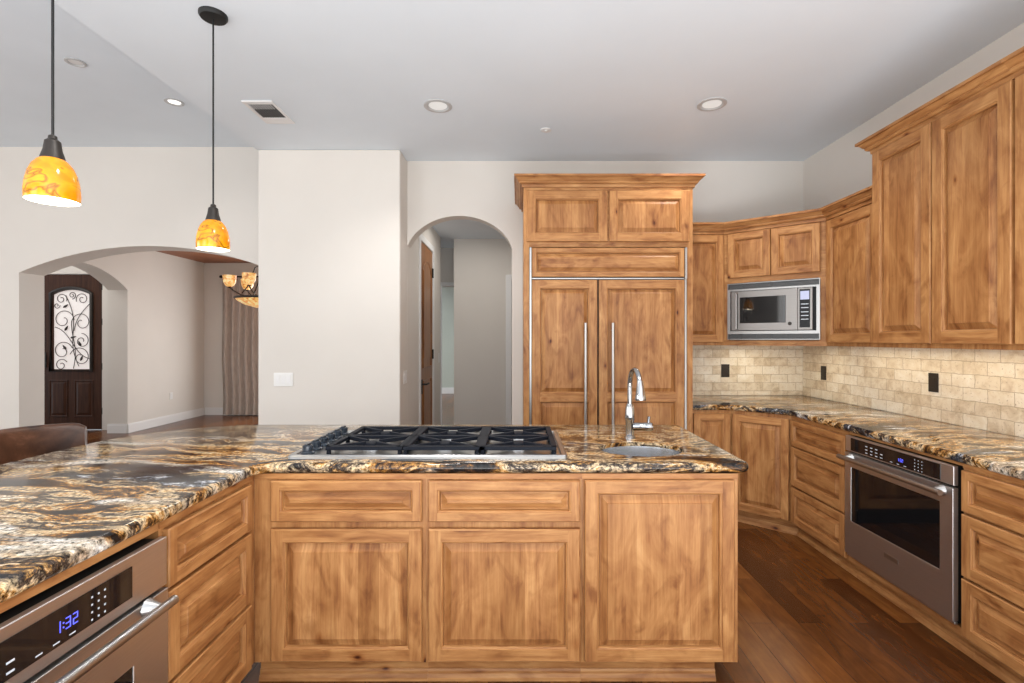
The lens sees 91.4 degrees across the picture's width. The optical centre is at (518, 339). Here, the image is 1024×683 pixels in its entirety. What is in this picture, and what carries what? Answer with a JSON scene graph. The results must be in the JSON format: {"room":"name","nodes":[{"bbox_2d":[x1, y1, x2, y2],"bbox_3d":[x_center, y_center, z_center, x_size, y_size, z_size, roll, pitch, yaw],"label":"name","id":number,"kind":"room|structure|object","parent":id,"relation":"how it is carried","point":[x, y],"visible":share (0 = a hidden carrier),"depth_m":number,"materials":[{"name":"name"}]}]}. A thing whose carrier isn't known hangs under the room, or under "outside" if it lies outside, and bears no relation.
{"room":"kitchen","nodes":[
{"label":"kitchen","id":0,"kind":"room"},
{"bbox_2d":[48,266,107,429],"bbox_3d":[-7.725,-0.373,7.960,2.950,3.577,0.200,0,0,0],"label":"wall","id":1,"kind":"structure","parent":0,"point":[71,270],"depth_m":7.86,"materials":[{"name":"paint"}]},
{"bbox_2d":[44,275,101,428],"bbox_3d":[-7.034,0.188,7.861,0.972,2.435,0.099,0,0,0],"label":"door","id":2,"kind":"structure","parent":1,"relation":"in","point":[72,303],"depth_m":7.87,"materials":[{"name":"brown wood"}]},
{"bbox_2d":[0,0,252,146],"bbox_3d":[-5.725,-2.222,1.150,6.950,0.120,8.900,0,0,0],"label":"ceiling","id":3,"kind":"structure","parent":0,"point":[112,101],"depth_m":4.38,"materials":[{"name":"paint"}]},
{"bbox_2d":[64,57,86,67],"bbox_3d":[-3.450,-2.158,3.890,0.136,0.008,0.136,0,0,0],"label":"recessed light","id":4,"kind":"object","parent":3,"relation":"in","point":[72,61],"visible":1,"depth_m":3.89,"materials":[{"name":"grey"}]},
{"bbox_2d":[164,98,184,106],"bbox_3d":[-3.130,-2.158,4.540,0.156,0.008,0.156,0,0,0],"label":"recessed light","id":5,"kind":"object","parent":3,"relation":"in","point":[175,102],"visible":1,"depth_m":4.54,"materials":[{"name":"grey"}]},
{"bbox_2d":[0,147,257,428],"bbox_3d":[-5.720,-0.373,5.750,6.960,3.577,0.300,0,0,0],"label":"wall","id":6,"kind":"structure","parent":0,"point":[135,199],"depth_m":5.60,"materials":[{"name":"paint"}]},
{"bbox_2d":[72,251,203,432],"bbox_3d":[-6.100,-0.373,7.750,0.300,3.577,3.700,0,0,0],"label":"wall","id":7,"kind":"structure","parent":0,"point":[156,299],"depth_m":8.07,"materials":[{"name":"paint"}]},
{"bbox_2d":[107,424,126,432],"bbox_3d":[-6.103,1.345,7.593,0.295,0.140,0.015,0,0,0],"label":"baseboard","id":8,"kind":"object","parent":7,"relation":"attached to","point":[111,428],"visible":1,"depth_m":7.58,"materials":[{"name":"white"}]},
{"bbox_2d":[128,408,203,432],"bbox_3d":[-5.942,1.345,8.518,0.015,0.140,1.835,0,0,0],"label":"baseboard","id":9,"kind":"structure","parent":7,"relation":"attached to","point":[145,424],"depth_m":8.36,"materials":[{"name":"white"}]},
{"bbox_2d":[157,251,250,262],"bbox_3d":[-4.075,-1.520,7.750,3.750,0.130,3.700,0,0,0],"label":"ceiling","id":10,"kind":"structure","parent":0,"point":[196,256],"depth_m":8.82,"materials":[{"name":"brown wood"}]},
{"bbox_2d":[222,266,257,307],"bbox_3d":[-3.920,-0.942,7.750,1.037,1.024,1.168,0,0,0],"label":"chandelier","id":11,"kind":"object","parent":10,"relation":"hanging from","point":[248,279],"visible":0.33,"depth_m":7.42,"materials":[{"name":"glass"}]},
{"bbox_2d":[204,263,257,414],"bbox_3d":[-4.075,-0.020,9.525,3.750,2.870,0.150,0,0,0],"label":"wall","id":12,"kind":"structure","parent":0,"point":[213,303],"depth_m":9.45,"materials":[{"name":"paint"}]},
{"bbox_2d":[205,407,252,414],"bbox_3d":[-4.215,1.345,9.443,3.430,0.140,0.015,0,0,0],"label":"baseboard","id":13,"kind":"structure","parent":12,"relation":"attached to","point":[208,410],"depth_m":9.43,"materials":[{"name":"white"}]},
{"bbox_3d":[-4.002,-1.185,9.387,3.205,0.058,0.115,0,0,0],"label":"curtain rod","id":14,"kind":"object","parent":12,"relation":"attached to","visible":0},
{"bbox_2d":[222,278,257,414],"bbox_3d":[-5.086,0.125,9.363,0.967,2.550,0.129,0,0,0],"label":"curtain","id":15,"kind":"object","parent":14,"relation":"hanging from","point":[239,320],"visible":0.66,"depth_m":9.36,"materials":[{"name":"fabric"}]},
{"bbox_2d":[258,150,417,424],"bbox_3d":[-1.630,-0.110,4.680,1.220,3.050,0.780,0,0,0],"label":"wall pier","id":16,"kind":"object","parent":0,"point":[332,224],"visible":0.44,"depth_m":4.29,"materials":[{"name":"paint"}]},
{"bbox_2d":[274,373,292,385],"bbox_3d":[-2.020,0.339,4.286,0.165,0.116,0.008,0,0,0],"label":"light switch","id":17,"kind":"object","parent":16,"relation":"attached to","point":[280,379],"visible":1,"depth_m":4.29,"materials":[{"name":"white plastic"}]},
{"bbox_2d":[403,370,406,383],"bbox_3d":[-1.016,0.330,4.470,0.008,0.116,0.118,0,0,0],"label":"light switch","id":18,"kind":"object","parent":16,"relation":"attached to","point":[405,371],"visible":1,"depth_m":4.44,"materials":[{"name":"white plastic"}]},
{"bbox_2d":[418,227,440,424],"bbox_3d":[-1.095,0.040,5.785,0.150,2.750,1.429,0,0,0],"label":"wall","id":19,"kind":"structure","parent":0,"point":[430,234],"depth_m":6.18,"materials":[{"name":"paint"}]},
{"bbox_2d":[419,234,433,424],"bbox_3d":[-1.015,0.150,5.535,0.010,2.529,0.880,0,0,0],"label":"trim","id":20,"kind":"structure","parent":19,"relation":"attached to","point":[422,238],"depth_m":5.13,"materials":[{"name":"white"}]},
{"bbox_2d":[421,242,433,424],"bbox_3d":[-1.010,0.188,5.541,0.105,2.435,0.732,0,0,0],"label":"door","id":21,"kind":"structure","parent":19,"relation":"in","point":[427,272],"depth_m":5.48,"materials":[{"name":"brown wood"}]},
{"bbox_2d":[441,248,453,286],"bbox_3d":[-0.295,0.040,7.325,3.790,2.750,0.150,0,0,0],"label":"wall","id":22,"kind":"structure","parent":0,"point":[447,254],"depth_m":7.25,"materials":[{"name":"paint"}]},
{"bbox_2d":[441,282,453,424],"bbox_3d":[-0.760,0.288,7.241,0.820,2.254,0.018,0,0,0],"label":"trim","id":23,"kind":"structure","parent":22,"relation":"attached to","point":[442,283],"depth_m":7.23,"materials":[{"name":"white"}]},
{"bbox_2d":[442,287,453,387],"bbox_3d":[-0.300,-0.020,13.275,3.800,2.870,0.150,0,0,0],"label":"wall","id":24,"kind":"structure","parent":0,"point":[447,292],"depth_m":13.20,"materials":[{"name":"paint"}]},
{"bbox_2d":[442,388,453,393],"bbox_3d":[-0.300,1.335,13.193,3.600,0.160,0.015,0,0,0],"label":"baseboard","id":25,"kind":"structure","parent":24,"relation":"attached to","point":[444,390],"depth_m":13.19,"materials":[{"name":"white"}]},
{"bbox_2d":[432,220,504,247],"bbox_3d":[0.150,-1.395,6.056,2.900,0.120,2.689,0,0,0],"label":"ceiling","id":26,"kind":"structure","parent":0,"point":[448,231],"depth_m":6.15,"materials":[{"name":"paint"}]},
{"bbox_2d":[454,239,511,424],"bbox_3d":[0.370,0.040,6.675,2.460,2.750,0.150,0,0,0],"label":"wall","id":27,"kind":"structure","parent":0,"point":[481,266],"depth_m":6.60,"materials":[{"name":"paint"}]},
{"bbox_2d":[506,275,511,424],"bbox_3d":[0.310,0.276,6.591,0.970,2.279,0.018,0,0,0],"label":"trim","id":28,"kind":"structure","parent":27,"relation":"attached to","point":[508,277],"depth_m":6.58,"materials":[{"name":"white"}]},
{"bbox_2d":[54,0,1023,160],"bbox_3d":[0.275,-1.985,0.735,5.050,0.700,8.070,0,0,0],"label":"ceiling","id":29,"kind":"structure","parent":0,"point":[610,80],"depth_m":2.99,"materials":[{"name":"paint"}]},
{"bbox_2d":[22,0,81,206],"bbox_3d":[-1.604,-1.056,1.720,0.150,1.157,0.150,0,0,0],"label":"pendant light","id":30,"kind":"object","parent":29,"relation":"hanging from","point":[48,179],"visible":1,"depth_m":1.70,"materials":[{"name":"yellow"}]},
{"bbox_2d":[195,6,229,251],"bbox_3d":[-1.535,-1.044,2.510,0.150,1.180,0.150,0,0,0],"label":"pendant light","id":31,"kind":"object","parent":29,"relation":"hanging from","point":[212,235],"visible":1,"depth_m":2.49,"materials":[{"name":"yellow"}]},
{"bbox_2d":[241,100,294,123],"bbox_3d":[-1.790,-1.630,3.585,0.214,0.010,0.350,0,0,0],"label":"ceiling vent","id":32,"kind":"object","parent":29,"relation":"in","point":[268,111],"visible":1,"depth_m":3.56,"materials":[{"name":"white metal"}]},
{"bbox_2d":[424,99,451,112],"bbox_3d":[-0.566,-1.631,3.490,0.196,0.008,0.196,0,0,0],"label":"recessed light","id":33,"kind":"object","parent":29,"relation":"in","point":[433,105],"visible":1,"depth_m":3.48,"materials":[{"name":"grey"}]},
{"bbox_2d":[541,128,550,132],"bbox_3d":[0.210,-1.629,3.890,0.084,0.012,0.084,0,0,0],"label":"sprinkler cover","id":34,"kind":"object","parent":29,"relation":"attached to","point":[544,130],"visible":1,"depth_m":3.88,"materials":[{"name":"white"}]},
{"bbox_2d":[697,97,726,110],"bbox_3d":[1.337,-1.631,3.465,0.196,0.008,0.196,0,0,0],"label":"recessed light","id":35,"kind":"object","parent":29,"relation":"in","point":[710,104],"visible":1,"depth_m":3.46,"materials":[{"name":"grey"}]},
{"bbox_2d":[87,394,1005,682],"bbox_3d":[-3.100,1.475,5.550,12.200,0.120,17.700,0,0,0],"label":"floor","id":36,"kind":"structure","parent":0,"point":[803,617],"depth_m":2.43,"materials":[{"name":"brown wood"}]},
{"bbox_2d":[0,423,86,464],"bbox_3d":[-2.189,0.917,2.280,0.519,0.998,0.687,0,0,0],"label":"bar stool","id":37,"kind":"object","parent":36,"relation":"on","point":[17,443],"visible":0.18,"depth_m":2.45,"materials":[{"name":"leather"}]},
{"bbox_2d":[0,524,157,613],"bbox_3d":[-1.379,0.979,0.898,0.642,0.872,1.196,0,0,0],"label":"base cabinet","id":38,"kind":"object","parent":36,"relation":"on","point":[58,578],"visible":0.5,"depth_m":1.21,"materials":[{"name":"brown wood"}]},
{"bbox_2d":[0,536,178,682],"bbox_3d":[-1.313,0.941,1.114,0.654,0.711,0.756,0,0,0],"label":"wall oven","id":39,"kind":"object","parent":38,"relation":"in","point":[106,622],"visible":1,"depth_m":1.25,"materials":[{"name":"silver metal"}]},
{"bbox_2d":[0,425,748,602],"bbox_3d":[-0.576,0.522,1.637,3.048,0.042,2.675,0,0,0],"label":"countertop","id":40,"kind":"structure","parent":38,"relation":"on","point":[59,510],"depth_m":2.00,"materials":[{"name":"stone"}]},
{"bbox_2d":[288,425,566,458],"bbox_3d":[-0.385,0.474,2.395,1.180,0.052,0.590,0,0,0],"label":"cooktop","id":41,"kind":"object","parent":40,"relation":"in","point":[365,442],"visible":1,"depth_m":2.25,"materials":[{"name":"metal"}]},
{"bbox_2d":[625,367,652,437],"bbox_3d":[0.618,0.318,2.504,0.143,0.365,0.216,0,0,0],"label":"faucet","id":42,"kind":"object","parent":40,"relation":"on","point":[631,426],"visible":1,"depth_m":2.56,"materials":[{"name":"silver metal"}]},
{"bbox_2d":[601,446,680,456],"bbox_3d":[0.560,0.611,2.300,0.382,0.181,0.302,0,0,0],"label":"sink","id":43,"kind":"object","parent":40,"relation":"in","point":[622,450],"visible":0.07,"depth_m":2.44,"materials":[{"name":"metal"}]},
{"bbox_2d":[143,476,251,682],"bbox_3d":[-1.379,0.979,1.757,0.642,0.872,0.520,0,0,0],"label":"base cabinet","id":44,"kind":"object","parent":36,"relation":"on","point":[209,542],"visible":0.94,"depth_m":1.73,"materials":[{"name":"brown wood"}]},
{"bbox_2d":[251,473,427,680],"bbox_3d":[-0.739,0.979,2.339,0.720,0.872,0.642,0,0,0],"label":"base cabinet","id":45,"kind":"object","parent":36,"relation":"on","point":[340,558],"visible":0.92,"depth_m":2.02,"materials":[{"name":"brown wood"}]},
{"bbox_2d":[426,473,581,680],"bbox_3d":[-0.061,0.979,2.339,0.636,0.872,0.642,0,0,0],"label":"base cabinet","id":46,"kind":"object","parent":36,"relation":"on","point":[504,550],"visible":1,"depth_m":2.02,"materials":[{"name":"brown wood"}]},
{"bbox_2d":[529,247,686,429],"bbox_3d":[0.685,0.347,4.135,1.208,2.116,0.729,0,0,0],"label":"refrigerator","id":47,"kind":"object","parent":36,"relation":"on","point":[596,315],"visible":0.66,"depth_m":3.83,"materials":[{"name":"brown wood"}]},
{"bbox_2d":[514,173,705,432],"bbox_3d":[0.684,0.080,4.168,1.443,2.670,0.799,0,0,0],"label":"tall cabinet","id":48,"kind":"object","parent":36,"relation":"on","point":[560,210],"visible":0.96,"depth_m":3.82,"materials":[{"name":"brown wood"}]},
{"bbox_2d":[580,473,737,680],"bbox_3d":[0.575,0.979,2.454,0.635,0.872,0.872,0,0,0],"label":"base cabinet","id":49,"kind":"object","parent":36,"relation":"on","point":[660,550],"visible":0.95,"depth_m":2.02,"materials":[{"name":"brown wood"}]},
{"bbox_2d":[693,410,730,452],"bbox_3d":[1.494,0.979,4.214,0.308,0.872,0.692,0,0,0],"label":"base cabinet","id":50,"kind":"object","parent":36,"relation":"on","point":[714,426],"visible":0.25,"depth_m":3.87,"materials":[{"name":"brown wood"}]},
{"bbox_2d":[731,410,800,535],"bbox_3d":[2.119,0.979,4.079,0.942,0.872,0.962,0,0,0],"label":"base cabinet","id":51,"kind":"object","parent":36,"relation":"on","point":[762,440],"visible":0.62,"depth_m":3.72,"materials":[{"name":"brown wood"}]},
{"bbox_2d":[693,395,1023,479],"bbox_3d":[1.968,0.522,2.984,1.260,0.042,3.168,0,0,0],"label":"countertop","id":52,"kind":"structure","parent":51,"relation":"on","point":[999,453],"depth_m":2.86,"materials":[{"name":"stone"}]},
{"bbox_2d":[791,416,859,577],"bbox_3d":[2.267,0.979,3.288,0.642,0.872,0.624,0,0,0],"label":"base cabinet","id":53,"kind":"object","parent":36,"relation":"on","point":[817,475],"visible":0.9,"depth_m":3.25,"materials":[{"name":"brown wood"}]},
{"bbox_2d":[850,432,976,658],"bbox_3d":[2.278,0.979,2.595,0.620,0.872,0.762,0,0,0],"label":"base cabinet","id":54,"kind":"object","parent":36,"relation":"on","point":[950,632],"visible":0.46,"depth_m":2.51,"materials":[{"name":"brown wood"}]},
{"bbox_2d":[836,435,963,624],"bbox_3d":[2.201,0.917,2.599,0.654,0.708,0.739,0,0,0],"label":"wall oven","id":55,"kind":"object","parent":54,"relation":"in","point":[903,512],"visible":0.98,"depth_m":2.49,"materials":[{"name":"silver metal"}]},
{"bbox_2d":[961,464,1023,682],"bbox_3d":[2.267,0.979,1.831,0.642,0.872,0.763,0,0,0],"label":"base cabinet","id":56,"kind":"object","parent":36,"relation":"on","point":[992,503],"visible":0.98,"depth_m":2.06,"materials":[{"name":"brown wood"}]},
{"bbox_2d":[407,161,802,424],"bbox_3d":[0.790,-0.110,4.640,3.620,3.050,0.140,0,0,0],"label":"wall","id":57,"kind":"structure","parent":0,"point":[438,192],"depth_m":4.57,"materials":[{"name":"paint"}]},
{"bbox_2d":[693,222,724,344],"bbox_3d":[1.528,-0.463,4.343,0.384,1.015,0.449,0,0,0],"label":"upper cabinet","id":58,"kind":"object","parent":57,"relation":"attached to","point":[708,237],"visible":0.66,"depth_m":4.17,"materials":[{"name":"brown wood"}]},
{"bbox_2d":[693,345,802,394],"bbox_3d":[1.962,0.273,4.564,1.251,0.455,0.012,0,0,0],"label":"backsplash","id":59,"kind":"structure","parent":57,"relation":"attached to","point":[754,370],"depth_m":4.56,"materials":[{"name":"tile"}]},
{"bbox_2d":[721,364,729,376],"bbox_3d":[1.880,0.280,4.554,0.075,0.118,0.008,0,0,0],"label":"outlet","id":60,"kind":"object","parent":59,"relation":"attached to","point":[725,368],"visible":1,"depth_m":4.55,"materials":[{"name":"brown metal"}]},
{"bbox_2d":[803,23,1023,437],"bbox_3d":[2.675,-0.110,0.710,0.150,3.050,8.020,0,0,0],"label":"wall","id":61,"kind":"structure","parent":0,"point":[841,169],"depth_m":3.77,"materials":[{"name":"paint"}]},
{"bbox_2d":[724,208,826,345],"bbox_3d":[2.145,-0.463,4.122,0.904,1.015,0.890,0,0,0],"label":"upper cabinet","id":62,"kind":"object","parent":61,"relation":"attached to","point":[792,245],"visible":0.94,"depth_m":3.91,"materials":[{"name":"brown wood"}]},
{"bbox_2d":[727,278,820,339],"bbox_3d":[2.078,-0.233,4.045,0.667,0.460,0.357,0,0,40],"label":"microwave","id":63,"kind":"object","parent":62,"relation":"in","point":[786,309],"visible":0.99,"depth_m":3.92,"materials":[{"name":"silver metal"}]},
{"bbox_2d":[820,185,873,346],"bbox_3d":[2.405,-0.463,3.415,0.384,1.015,0.590,0,0,0],"label":"upper cabinet","id":64,"kind":"object","parent":61,"relation":"attached to","point":[849,218],"visible":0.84,"depth_m":3.43,"materials":[{"name":"brown wood"}]},
{"bbox_2d":[803,346,1023,437],"bbox_3d":[2.594,0.273,2.979,0.012,0.455,3.158,0,0,0],"label":"backsplash","id":65,"kind":"structure","parent":61,"relation":"attached to","point":[983,389],"depth_m":3.17,"materials":[{"name":"tile"}]},
{"bbox_2d":[821,366,825,379],"bbox_3d":[2.584,0.280,4.245,0.008,0.118,0.072,0,0,0],"label":"outlet","id":66,"kind":"object","parent":65,"relation":"attached to","point":[823,368],"visible":1,"depth_m":4.24,"materials":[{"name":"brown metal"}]},
{"bbox_2d":[928,373,938,391],"bbox_3d":[2.584,0.265,3.119,0.008,0.118,0.075,0,0,0],"label":"outlet","id":67,"kind":"object","parent":65,"relation":"attached to","point":[933,378],"visible":1,"depth_m":3.11,"materials":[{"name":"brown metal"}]},
{"bbox_2d":[855,60,1017,349],"bbox_3d":[2.370,-0.602,2.707,0.454,1.293,0.970,0,0,0],"label":"upper cabinet","id":68,"kind":"object","parent":61,"relation":"attached to","point":[943,172],"visible":0.99,"depth_m":2.56,"materials":[{"name":"brown wood"}]},
{"bbox_2d":[1001,46,1023,349],"bbox_3d":[2.370,-0.602,1.801,0.454,1.293,0.842,0,0,0],"label":"upper cabinet","id":69,"kind":"object","parent":61,"relation":"attached to","point":[1014,61],"visible":1,"depth_m":2.19,"materials":[{"name":"brown wood"}]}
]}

